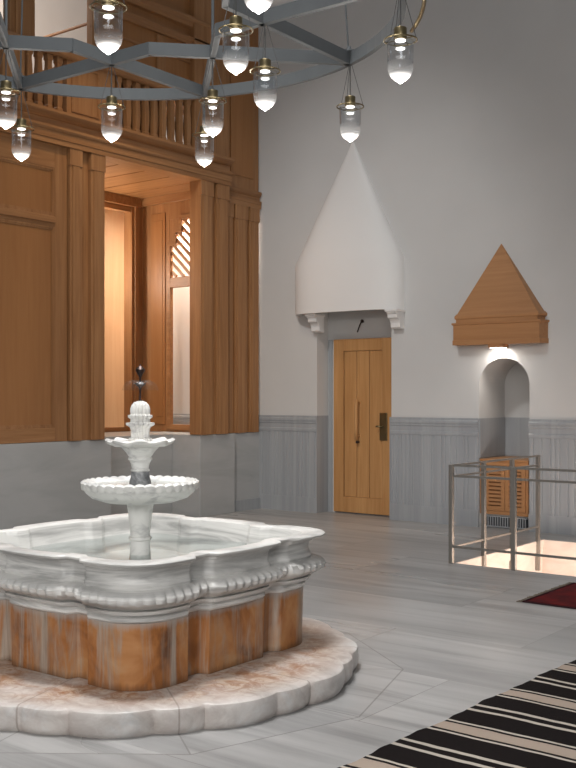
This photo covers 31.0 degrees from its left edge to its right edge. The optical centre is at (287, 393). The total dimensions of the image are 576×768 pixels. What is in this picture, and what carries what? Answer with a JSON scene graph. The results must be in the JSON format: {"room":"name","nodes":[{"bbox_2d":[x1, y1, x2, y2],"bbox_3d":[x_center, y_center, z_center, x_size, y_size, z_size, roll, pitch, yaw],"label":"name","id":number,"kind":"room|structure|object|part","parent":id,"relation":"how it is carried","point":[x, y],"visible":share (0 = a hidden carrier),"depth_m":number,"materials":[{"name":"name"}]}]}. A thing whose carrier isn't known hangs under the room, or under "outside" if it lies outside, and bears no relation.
{"room":"turkish bath hall","nodes":[
{"label":"turkish bath hall","id":0,"kind":"room"},
{"bbox_2d":[0,0,86,72],"bbox_3d":[-5.279,-2.750,12.648,1.000,8.500,7.600,0,0,38],"label":"wall","id":1,"kind":"structure","parent":0,"point":[51,16],"depth_m":14.53,"materials":[{"name":"grey paint"}]},
{"bbox_2d":[0,0,426,166],"bbox_3d":[-1.033,-4.220,6.206,3.678,4.961,3.561,0,0,38],"label":"chandelier frame","id":2,"kind":"object","parent":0,"point":[330,58],"depth_m":7.01,"materials":[{"name":"blue paint"}]},
{"bbox_3d":[-1.851,-4.505,6.813,0.018,4.390,0.018,0,0,15],"label":"suspension rod","id":3,"kind":"part","parent":2,"relation":"part of","materials":[{"name":"blue paint"}]},
{"bbox_3d":[-1.851,-1.797,6.813,0.145,0.116,0.145,0,0,38],"label":"frosted glass","id":4,"kind":"part","parent":2,"relation":"part of","materials":[{"name":"white glass"}]},
{"bbox_3d":[-1.851,-2.002,6.813,0.193,0.527,0.193,0,0,38],"label":"pendant lamp","id":5,"kind":"part","parent":2,"relation":"part of","materials":[{"name":"clear glass"}]},
{"bbox_3d":[-1.991,-1.797,7.751,0.145,0.116,0.145,0,0,38],"label":"frosted glass","id":6,"kind":"part","parent":2,"relation":"part of","materials":[{"name":"white glass"}]},
{"bbox_3d":[-1.991,-2.002,7.751,0.193,0.527,0.193,0,0,38],"label":"pendant lamp","id":7,"kind":"part","parent":2,"relation":"part of","materials":[{"name":"clear glass"}]},
{"bbox_3d":[-1.905,-4.505,7.593,0.011,4.391,0.363,0,0,-31],"label":"suspension rod","id":8,"kind":"part","parent":2,"relation":"part of","materials":[{"name":"blue paint"}]},
{"bbox_3d":[-0.920,-2.002,5.315,0.193,0.527,0.193,0,0,38],"label":"pendant lamp","id":9,"kind":"part","parent":2,"relation":"part of","materials":[{"name":"clear glass"}]},
{"bbox_2d":[94,8,122,32],"bbox_3d":[-0.920,-1.915,5.315,0.148,0.121,0.148,0,0,38],"label":"glass jar","id":10,"kind":"object","parent":2,"relation":"on","point":[107,15],"depth_m":5.32,"materials":[{"name":"white"}]},
{"bbox_3d":[-0.920,-1.797,5.315,0.145,0.116,0.145,0,0,38],"label":"frosted glass","id":11,"kind":"part","parent":2,"relation":"part of","materials":[{"name":"white glass"}]},
{"bbox_3d":[-1.217,-2.002,7.165,0.193,0.527,0.193,0,0,38],"label":"pendant lamp","id":12,"kind":"part","parent":2,"relation":"part of","materials":[{"name":"glass"}]},
{"bbox_3d":[-1.217,-1.797,7.165,0.145,0.116,0.145,0,0,38],"label":"frosted glass","id":13,"kind":"part","parent":2,"relation":"part of","materials":[{"name":"white glass"}]},
{"bbox_3d":[-0.640,-2.002,7.945,0.193,0.527,0.193,0,0,38],"label":"pendant lamp","id":14,"kind":"part","parent":2,"relation":"part of","materials":[{"name":"clear glass"}]},
{"bbox_3d":[-0.640,-1.797,7.945,0.145,0.116,0.145,0,0,38],"label":"frosted glass","id":15,"kind":"part","parent":2,"relation":"part of","materials":[{"name":"white glass"}]},
{"bbox_3d":[-0.508,-2.002,7.014,0.193,0.527,0.193,0,0,38],"label":"pendant lamp","id":16,"kind":"part","parent":2,"relation":"part of","materials":[{"name":"clear glass"}]},
{"bbox_3d":[-0.508,-4.505,7.014,0.018,4.390,0.018,0,0,-30],"label":"suspension rod","id":17,"kind":"part","parent":2,"relation":"part of","materials":[{"name":"grey metal"}]},
{"bbox_3d":[-0.508,-1.797,7.014,0.145,0.116,0.145,0,0,38],"label":"frosted glass","id":18,"kind":"part","parent":2,"relation":"part of","materials":[{"name":"white glass"}]},
{"bbox_3d":[-0.284,-2.002,5.653,0.193,0.527,0.193,0,0,38],"label":"pendant lamp","id":19,"kind":"part","parent":2,"relation":"part of","materials":[{"name":"clear glass"}]},
{"bbox_3d":[-0.284,-1.797,5.653,0.145,0.116,0.145,0,0,38],"label":"frosted glass","id":20,"kind":"part","parent":2,"relation":"part of","materials":[{"name":"white glass"}]},
{"bbox_3d":[-0.134,-2.002,4.746,0.193,0.527,0.193,0,0,38],"label":"pendant lamp","id":21,"kind":"part","parent":2,"relation":"part of","materials":[{"name":"white glass"}]},
{"bbox_2d":[253,71,276,92],"bbox_3d":[-0.140,-1.915,6.368,0.148,0.121,0.148,0,0,38],"label":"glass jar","id":22,"kind":"object","parent":2,"relation":"on","point":[264,76],"depth_m":6.37,"materials":[{"name":"white"}]},
{"bbox_3d":[-0.140,-2.002,6.368,0.193,0.527,0.193,0,0,38],"label":"pendant lamp","id":23,"kind":"part","parent":2,"relation":"part of","materials":[{"name":"clear glass"}]},
{"bbox_3d":[-0.140,-1.797,6.368,0.145,0.116,0.145,0,0,38],"label":"frosted glass","id":24,"kind":"part","parent":2,"relation":"part of","materials":[{"name":"white glass"}]},
{"bbox_3d":[0.271,-4.505,7.068,0.363,4.391,0.011,0,0,-31],"label":"suspension rod","id":25,"kind":"part","parent":2,"relation":"part of","materials":[{"name":"grey metal"}]},
{"bbox_3d":[0.429,-2.002,7.154,0.193,0.527,0.193,0,0,38],"label":"pendant lamp","id":26,"kind":"part","parent":2,"relation":"part of","materials":[{"name":"clear glass"}]},
{"bbox_3d":[0.429,-1.797,7.154,0.145,0.116,0.145,0,0,38],"label":"frosted glass","id":27,"kind":"part","parent":2,"relation":"part of","materials":[{"name":"white glass"}]},
{"bbox_3d":[0.629,-2.002,5.811,0.193,0.527,0.193,0,0,38],"label":"pendant lamp","id":28,"kind":"part","parent":2,"relation":"part of","materials":[{"name":"clear glass"}]},
{"bbox_2d":[387,40,413,62],"bbox_3d":[0.629,-1.915,5.811,0.148,0.121,0.148,0,0,38],"label":"glass jar","id":29,"kind":"object","parent":2,"relation":"on","point":[399,47],"depth_m":5.82,"materials":[{"name":"white"}]},
{"bbox_3d":[0.629,-1.797,5.811,0.145,0.116,0.145,0,0,38],"label":"frosted glass","id":30,"kind":"part","parent":2,"relation":"part of","materials":[{"name":"white glass"}]},
{"bbox_2d":[0,508,575,767],"bbox_3d":[-0.744,1.560,6.000,16.500,0.120,14.600,0,0,38],"label":"floor","id":31,"kind":"structure","parent":0,"point":[435,638],"depth_m":6.22,"materials":[{"name":"stone"}]},
{"bbox_2d":[105,209,123,427],"bbox_3d":[-3.338,-1.050,13.343,0.088,3.100,4.070,0,0,38],"label":"panelling","id":32,"kind":"object","parent":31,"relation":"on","point":[114,220],"depth_m":14.46,"materials":[{"name":"brown wood"}]},
{"bbox_2d":[0,431,260,529],"bbox_3d":[-3.261,1.000,12.098,2.830,1.000,5.990,0,0,38],"label":"plinth","id":33,"kind":"object","parent":31,"relation":"on","point":[40,481],"visible":0.64,"depth_m":11.74,"materials":[{"name":"grey stone"}]},
{"bbox_2d":[0,0,261,443],"bbox_3d":[-3.251,-2.401,11.951,2.865,5.797,6.170,0,0,38],"label":"wooden loge","id":34,"kind":"object","parent":31,"relation":"on","point":[54,201],"visible":0.87,"depth_m":12.03,"materials":[{"name":"brown wood"}]},
{"bbox_3d":[-2.792,-3.250,10.461,0.090,0.580,0.270,0,0,38],"label":"parapet panel","id":35,"kind":"part","parent":34,"relation":"part of","materials":[{"name":"brown wood"}]},
{"bbox_3d":[-2.898,-2.110,10.348,0.080,0.500,1.360,0,0,38],"label":"panel","id":36,"kind":"part","parent":34,"relation":"part of","materials":[{"name":"brown wood"}]},
{"bbox_3d":[-2.898,-0.698,10.348,0.080,2.105,1.360,0,0,38],"label":"panel","id":37,"kind":"part","parent":34,"relation":"part of","materials":[{"name":"brown wood"}]},
{"bbox_3d":[-2.898,-2.480,10.348,0.120,0.240,1.360,0,0,38],"label":"rail","id":38,"kind":"part","parent":34,"relation":"part of","materials":[{"name":"brown wood"}]},
{"bbox_3d":[-2.898,0.426,10.348,0.120,0.142,1.360,0,0,38],"label":"rail","id":39,"kind":"part","parent":34,"relation":"part of","materials":[{"name":"brown wood"}]},
{"bbox_3d":[-2.861,-2.110,10.319,0.017,0.500,1.360,0,0,38],"label":"panel moulding","id":40,"kind":"part","parent":34,"relation":"part of","materials":[{"name":"brown wood"}]},
{"bbox_3d":[-2.861,-0.698,10.319,0.017,2.105,1.360,0,0,38],"label":"panel moulding","id":41,"kind":"part","parent":34,"relation":"part of","materials":[{"name":"brown wood"}]},
{"bbox_3d":[-2.890,-1.805,10.342,0.140,0.110,1.360,0,0,38],"label":"rail","id":42,"kind":"part","parent":34,"relation":"part of","materials":[{"name":"brown wood"}]},
{"bbox_3d":[-2.633,-4.103,11.816,1.210,0.025,0.030,0,0,38],"label":"gallery rail","id":43,"kind":"part","parent":34,"relation":"part of","materials":[{"name":"brown wood"}]},
{"bbox_3d":[-2.179,-3.250,11.173,0.012,0.500,0.385,0,0,38],"label":"panel moulding","id":44,"kind":"part","parent":34,"relation":"part of","materials":[{"name":"brown wood"}]},
{"bbox_3d":[-2.165,-3.250,11.275,0.090,0.580,0.685,0,0,38],"label":"parapet panel","id":45,"kind":"part","parent":34,"relation":"part of","materials":[{"name":"brown wood"}]},
{"bbox_3d":[-2.637,-3.583,10.639,0.160,0.085,4.840,0,0,38],"label":"handrail","id":46,"kind":"part","parent":34,"relation":"part of","materials":[{"name":"brown wood"}]},
{"bbox_3d":[-2.755,0.469,13.115,0.070,0.057,2.020,0,0,38],"label":"alcove sill","id":47,"kind":"part","parent":34,"relation":"part of","materials":[{"name":"brown wood"}]},
{"bbox_3d":[-2.061,-1.062,13.975,0.180,3.117,0.230,0,0,38],"label":"alcove post","id":48,"kind":"part","parent":34,"relation":"part of","materials":[{"name":"brown wood"}]},
{"bbox_3d":[-1.698,-4.362,11.973,0.060,1.475,1.580,0,0,38],"label":"panel","id":49,"kind":"part","parent":34,"relation":"part of","materials":[{"name":"brown wood"}]},
{"bbox_3d":[-1.450,-4.265,12.180,0.080,0.090,2.210,0,0,38],"label":"moulding","id":50,"kind":"part","parent":34,"relation":"part of","materials":[{"name":"brown wood"}]},
{"bbox_3d":[-1.730,-1.000,13.816,0.260,2.800,0.018,0,0,38],"label":"screen panel","id":51,"kind":"part","parent":34,"relation":"part of","materials":[{"name":"brown wood"}]},
{"bbox_3d":[-1.442,-4.485,12.173,0.100,0.130,2.210,0,0,38],"label":"moulding","id":52,"kind":"part","parent":34,"relation":"part of","materials":[{"name":"brown wood"}]},
{"bbox_3d":[-0.594,-3.800,13.363,0.012,2.000,0.450,0,0,38],"label":"recessed bay panel","id":53,"kind":"part","parent":34,"relation":"part of","materials":[{"name":"brown wood"}]},
{"bbox_2d":[0,617,358,738],"bbox_3d":[-0.811,1.440,5.699,2.378,0.120,2.378,0,0,38],"label":"step","id":54,"kind":"structure","parent":31,"relation":"on","point":[314,671],"depth_m":4.78,"materials":[{"name":"white stone"}]},
{"bbox_2d":[0,364,325,690],"bbox_3d":[-0.811,0.608,5.699,1.654,1.540,1.653,0,0,38],"label":"fountain","id":55,"kind":"object","parent":54,"relation":"on","point":[139,599],"visible":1,"depth_m":5.17,"materials":[{"name":"stone"}]},
{"bbox_2d":[80,475,198,504],"bbox_3d":[-0.811,0.532,5.699,0.643,0.125,0.643,0,0,38],"label":"bowl","id":56,"kind":"object","parent":55,"relation":"on","point":[132,489],"depth_m":5.49,"materials":[{"name":"white stone"}]},
{"bbox_2d":[105,437,174,447],"bbox_3d":[-0.811,0.267,5.699,0.361,0.050,0.361,0,0,15],"label":"bowl","id":57,"kind":"object","parent":55,"relation":"on","point":[133,442],"depth_m":5.58,"materials":[{"name":"white stone"}]},
{"bbox_3d":[-0.811,0.777,5.699,0.200,0.404,0.200,0,0,38],"label":"stem","id":58,"kind":"part","parent":55,"relation":"part of","materials":[{"name":"white stone"}]},
{"bbox_2d":[122,447,158,471],"bbox_3d":[-0.811,0.357,5.699,0.210,0.138,0.210,0,0,38],"label":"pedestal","id":59,"kind":"object","parent":55,"relation":"on","point":[140,458],"depth_m":5.65,"materials":[{"name":"white stone"}]},
{"bbox_2d":[0,513,325,623],"bbox_3d":[-0.811,0.915,5.699,1.650,0.300,1.649,0,0,38],"label":"basin","id":60,"kind":"object","parent":55,"relation":"in","point":[100,570],"depth_m":5.18,"materials":[{"name":"white stone"}]},
{"bbox_2d":[338,660,575,767],"bbox_3d":[1.271,1.495,4.266,1.513,0.010,3.350,0,0,40],"label":"striped rug","id":61,"kind":"object","parent":31,"relation":"on","point":[531,724],"visible":1,"depth_m":4.53,"materials":[{"name":"fabric"}]},
{"bbox_2d":[449,455,575,570],"bbox_3d":[3.891,1.210,8.437,4.838,1.180,1.816,0,0,38],"label":"stair railing","id":62,"kind":"object","parent":31,"relation":"on","point":[513,478],"visible":0.88,"depth_m":9.18,"materials":[{"name":"metal"}]},
{"bbox_3d":[1.447,1.062,9.197,0.038,0.875,0.038,0,0,38],"label":"post","id":63,"kind":"part","parent":62,"relation":"part of","materials":[{"name":"metal"}]},
{"bbox_3d":[1.817,1.212,9.632,0.038,1.175,0.038,0,0,38],"label":"post","id":64,"kind":"part","parent":62,"relation":"part of","materials":[{"name":"metal"}]},
{"bbox_3d":[2.023,1.350,9.896,0.014,0.018,1.784,0,0,38],"label":"rail","id":65,"kind":"part","parent":62,"relation":"part of","materials":[{"name":"metal"}]},
{"bbox_3d":[2.023,0.725,9.896,0.014,0.018,1.784,0,0,38],"label":"rail","id":66,"kind":"part","parent":62,"relation":"part of","materials":[{"name":"metal"}]},
{"bbox_3d":[2.023,0.630,9.896,0.014,0.018,1.784,0,0,38],"label":"rail","id":67,"kind":"part","parent":62,"relation":"part of","materials":[{"name":"metal"}]},
{"bbox_3d":[2.183,1.212,10.108,0.038,1.175,0.038,0,0,38],"label":"post","id":68,"kind":"part","parent":62,"relation":"part of","materials":[{"name":"metal"}]},
{"bbox_3d":[3.357,0.630,7.727,4.798,0.020,0.018,0,0,38],"label":"rail","id":69,"kind":"part","parent":62,"relation":"part of","materials":[{"name":"metal"}]},
{"bbox_3d":[1.923,1.062,8.831,0.038,0.875,0.038,0,0,38],"label":"post","id":70,"kind":"part","parent":62,"relation":"part of","materials":[{"name":"metal"}]},
{"bbox_3d":[3.357,1.350,7.727,4.798,0.020,0.018,0,0,38],"label":"rail","id":71,"kind":"part","parent":62,"relation":"part of","materials":[{"name":"metal"}]},
{"bbox_3d":[3.357,0.725,7.727,4.798,0.020,0.018,0,0,38],"label":"rail","id":72,"kind":"part","parent":62,"relation":"part of","materials":[{"name":"metal"}]},
{"bbox_3d":[2.549,1.212,10.583,0.038,1.175,0.038,0,0,38],"label":"post","id":73,"kind":"part","parent":62,"relation":"part of","materials":[{"name":"metal"}]},
{"bbox_2d":[516,582,575,608],"bbox_3d":[2.673,1.494,7.300,1.872,0.012,0.966,0,0,38],"label":"rug","id":74,"kind":"object","parent":31,"relation":"on","point":[564,596],"visible":1,"depth_m":7.59,"materials":[{"name":"fabric"}]},
{"bbox_2d":[166,0,575,530],"bbox_3d":[3.369,-2.750,11.258,16.400,8.500,0.750,0,0,38],"label":"wall","id":75,"kind":"structure","parent":0,"point":[472,154],"depth_m":12.05,"materials":[{"name":"grey paint"}]},
{"bbox_2d":[173,414,315,512],"bbox_3d":[-1.466,0.887,14.486,4.600,1.225,0.034,0,0,38],"label":"panelling","id":76,"kind":"structure","parent":75,"relation":"attached to","point":[287,443],"depth_m":13.36,"materials":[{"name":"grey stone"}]},
{"bbox_2d":[295,141,404,332],"bbox_3d":[0.683,-1.945,12.683,1.585,2.350,0.270,0,0,38],"label":"hood","id":77,"kind":"object","parent":75,"relation":"attached to","point":[352,258],"visible":1,"depth_m":12.56,"materials":[{"name":"white paint"}]},
{"bbox_2d":[316,340,390,518],"bbox_3d":[0.867,0.405,12.845,1.100,2.190,0.268,0,0,38],"label":"trim","id":78,"kind":"structure","parent":75,"relation":"attached to","point":[324,424],"depth_m":13.21,"materials":[{"name":"grey stone"}]},
{"bbox_2d":[334,337,390,515],"bbox_3d":[0.952,0.398,12.865,0.970,2.175,0.122,0,0,38],"label":"door","id":79,"kind":"structure","parent":75,"relation":"in","point":[362,376],"depth_m":12.92,"materials":[{"name":"brown wood"}]},
{"bbox_3d":[0.862,0.315,12.919,0.042,0.513,0.097,0,0,38],"label":"handle","id":80,"kind":"part","parent":79,"relation":"part of","materials":[{"name":"brown wood"}]},
{"bbox_3d":[1.169,0.400,12.711,0.110,0.340,0.012,0,0,38],"label":"lock plate","id":81,"kind":"part","parent":79,"relation":"part of","materials":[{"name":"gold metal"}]},
{"bbox_2d":[390,417,478,526],"bbox_3d":[1.688,0.887,12.058,1.160,1.225,0.034,0,0,38],"label":"wall paneling","id":82,"kind":"structure","parent":75,"relation":"attached to","point":[423,449],"depth_m":12.05,"materials":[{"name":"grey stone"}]},
{"bbox_2d":[451,244,549,348],"bbox_3d":[2.324,-1.088,11.483,1.130,1.164,0.168,0,0,38],"label":"wooden canopy","id":83,"kind":"object","parent":75,"relation":"attached to","point":[501,310],"visible":1,"depth_m":11.44,"materials":[{"name":"brown wood"}]},
{"bbox_3d":[2.329,-0.850,11.489,1.080,0.100,0.154,0,0,38],"label":"canopy moulding","id":84,"kind":"part","parent":83,"relation":"part of","materials":[{"name":"brown wood"}]},
{"bbox_2d":[480,456,528,516],"bbox_3d":[2.589,1.038,11.778,0.586,0.615,0.647,0,0,38],"label":"cabinet","id":85,"kind":"object","parent":75,"relation":"attached to","point":[497,491],"visible":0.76,"depth_m":11.53,"materials":[{"name":"brown wood"}]},
{"bbox_3d":[2.313,1.052,11.602,0.242,0.499,0.022,0,0,38],"label":"door","id":86,"kind":"part","parent":85,"relation":"part of","materials":[{"name":"brown wood"}]},
{"bbox_3d":[2.509,1.052,11.451,0.242,0.499,0.022,0,0,38],"label":"door","id":87,"kind":"part","parent":85,"relation":"part of","materials":[{"name":"brown wood"}]},
{"bbox_2d":[479,417,529,457],"bbox_3d":[2.597,0.497,11.789,0.610,0.445,0.650,0,0,38],"label":"trim","id":88,"kind":"structure","parent":75,"relation":"attached to","point":[501,436],"depth_m":12.07,"materials":[{"name":"grey stone"}]},
{"bbox_2d":[486,515,528,528],"bbox_3d":[2.429,1.425,11.538,0.510,0.120,0.031,0,0,38],"label":"air vent","id":89,"kind":"object","parent":75,"relation":"in","point":[493,521],"visible":0.77,"depth_m":11.55,"materials":[{"name":"black metal"}]},
{"bbox_2d":[528,419,575,535],"bbox_3d":[6.089,0.887,8.668,8.730,1.225,0.034,0,0,38],"label":"wall paneling","id":90,"kind":"structure","parent":75,"relation":"attached to","point":[554,441],"depth_m":11.15,"materials":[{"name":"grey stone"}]},
{"bbox_2d":[457,540,575,576],"bbox_3d":[4.173,2.402,8.335,5.560,1.796,2.100,0,0,38],"label":"wall","id":91,"kind":"structure","parent":0,"point":[557,566],"depth_m":10.53,"materials":[{"name":"beige paint"}]}
]}

